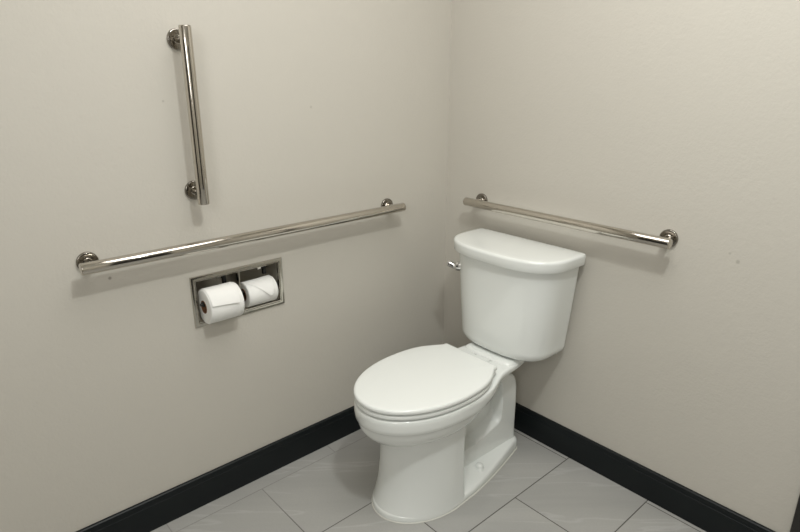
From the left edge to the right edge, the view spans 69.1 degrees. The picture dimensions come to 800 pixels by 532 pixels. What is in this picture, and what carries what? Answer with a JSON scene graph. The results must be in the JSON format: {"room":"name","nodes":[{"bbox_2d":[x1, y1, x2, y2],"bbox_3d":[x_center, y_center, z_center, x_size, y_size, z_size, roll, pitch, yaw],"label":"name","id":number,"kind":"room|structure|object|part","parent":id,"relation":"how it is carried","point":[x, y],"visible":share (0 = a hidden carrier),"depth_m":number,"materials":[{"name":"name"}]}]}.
{"room":"public restroom","nodes":[
{"label":"public restroom","id":0,"kind":"room"},
{"bbox_2d":[0,0,451,531],"bbox_3d":[-0.967,-0.288,1.407,3.000,2.420,0.120,-16,24,-39],"label":"wall","id":1,"kind":"structure","parent":0,"point":[113,399],"depth_m":1.73,"materials":[{"name":"beige paint"}]},
{"bbox_2d":[166,25,209,204],"bbox_3d":[-0.574,-0.406,1.596,0.055,0.473,0.077,-16,24,-39],"label":"grab bar","id":2,"kind":"object","parent":1,"relation":"attached to","point":[180,38],"visible":1,"depth_m":1.56,"materials":[{"name":"silver metal"}]},
{"bbox_3d":[-0.580,-0.602,1.538,0.025,0.025,0.044,-16,24,-39],"label":"post","id":3,"kind":"part","parent":2,"relation":"part of","materials":[{"name":"silver metal"}]},
{"bbox_3d":[-0.580,-0.214,1.667,0.025,0.025,0.044,-16,24,-39],"label":"post","id":4,"kind":"part","parent":2,"relation":"part of","materials":[{"name":"silver metal"}]},
{"bbox_2d":[76,406,360,531],"bbox_3d":[-0.922,0.824,1.722,3.000,0.111,0.014,-16,24,-39],"label":"baseboard","id":5,"kind":"structure","parent":1,"relation":"attached to","point":[150,514],"depth_m":1.99,"materials":[{"name":"black rubber"}]},
{"bbox_2d":[189,257,284,327],"bbox_3d":[-0.535,0.074,1.887,0.315,0.164,0.118,-16,24,-39],"label":"toilet paper holder","id":6,"kind":"object","parent":1,"relation":"attached to","point":[272,267],"visible":0.59,"depth_m":1.89,"materials":[{"name":"silver metal"}]},
{"bbox_2d":[197,282,244,323],"bbox_3d":[-0.556,0.114,1.805,0.110,0.113,0.118,-16,24,-39],"label":"toilet paper roll","id":7,"kind":"object","parent":6,"relation":"in","point":[224,301],"visible":0.98,"depth_m":1.77,"materials":[{"name":"white paper"}]},
{"bbox_2d":[240,275,277,306],"bbox_3d":[-0.469,0.083,1.928,0.108,0.088,0.094,-16,24,-39],"label":"toilet paper roll","id":8,"kind":"object","parent":6,"relation":"in","point":[263,289],"visible":0.93,"depth_m":1.90,"materials":[{"name":"white paper"}]},
{"bbox_2d":[76,198,405,275],"bbox_3d":[-0.415,-0.111,1.843,1.107,0.055,0.077,-16,24,-39],"label":"grab bar","id":9,"kind":"object","parent":1,"relation":"attached to","point":[87,263],"visible":1,"depth_m":1.70,"materials":[{"name":"silver metal"}]},
{"bbox_3d":[-0.811,-0.004,1.520,0.025,0.025,0.044,-16,24,-39],"label":"post","id":10,"kind":"part","parent":9,"relation":"part of","materials":[{"name":"silver metal"}]},
{"bbox_2d":[151,428,705,531],"bbox_3d":[-0.096,1.216,0.874,3.240,0.100,2.740,-16,24,-39],"label":"floor","id":11,"kind":"structure","parent":0,"point":[539,488],"depth_m":1.96,"materials":[{"name":"tile"}]},
{"bbox_2d":[353,228,585,523],"bbox_3d":[0.181,0.367,1.992,0.784,0.808,0.469,-16,24,-39],"label":"toilet","id":12,"kind":"object","parent":11,"relation":"on","point":[441,417],"visible":1,"depth_m":1.93,"materials":[{"name":"white ceramic"}]},
{"bbox_3d":[0.069,0.382,1.892,0.480,0.014,0.359,-16,24,-39],"label":"seat","id":13,"kind":"part","parent":12,"relation":"part of","materials":[{"name":"white plastic"}]},
{"bbox_3d":[0.069,0.362,1.885,0.484,0.019,0.362,-16,24,-39],"label":"seat","id":14,"kind":"part","parent":12,"relation":"part of","materials":[{"name":"white plastic"}]},
{"bbox_3d":[0.202,-0.002,2.171,0.060,0.036,0.036,4,19,12],"label":"flush lever","id":15,"kind":"part","parent":12,"relation":"part of","materials":[{"name":"silver metal"}]},
{"bbox_3d":[0.389,0.127,2.107,0.219,0.350,0.433,-16,24,-39],"label":"tank","id":16,"kind":"part","parent":12,"relation":"part of","materials":[{"name":"white ceramic"}]},
{"bbox_3d":[0.383,-0.053,2.042,0.243,0.042,0.469,-16,24,-39],"label":"tank lid","id":17,"kind":"part","parent":12,"relation":"part of","materials":[{"name":"white ceramic"}]},
{"bbox_2d":[443,0,799,531],"bbox_3d":[1.030,-0.321,1.504,0.120,2.420,2.620,-16,24,-39],"label":"wall","id":18,"kind":"structure","parent":0,"point":[681,361],"depth_m":1.77,"materials":[{"name":"beige paint"}]},
{"bbox_2d":[463,193,677,248],"bbox_3d":[0.537,-0.162,1.984,0.077,0.055,0.799,-16,24,-39],"label":"grab bar","id":19,"kind":"object","parent":18,"relation":"attached to","point":[668,238],"visible":1,"depth_m":1.88,"materials":[{"name":"silver metal"}]},
{"bbox_2d":[514,403,774,531],"bbox_3d":[0.651,0.673,2.175,0.014,0.111,1.392,-16,24,-39],"label":"baseboard","id":20,"kind":"structure","parent":18,"relation":"attached to","point":[708,515],"depth_m":1.99,"materials":[{"name":"black rubber"}]},
{"bbox_2d":[790,494,799,531],"bbox_3d":[1.138,-0.097,1.337,0.022,2.100,0.083,-16,24,-39],"label":"trim","id":21,"kind":"structure","parent":18,"relation":"attached to","point":[795,527],"depth_m":1.62,"materials":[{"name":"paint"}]}
]}

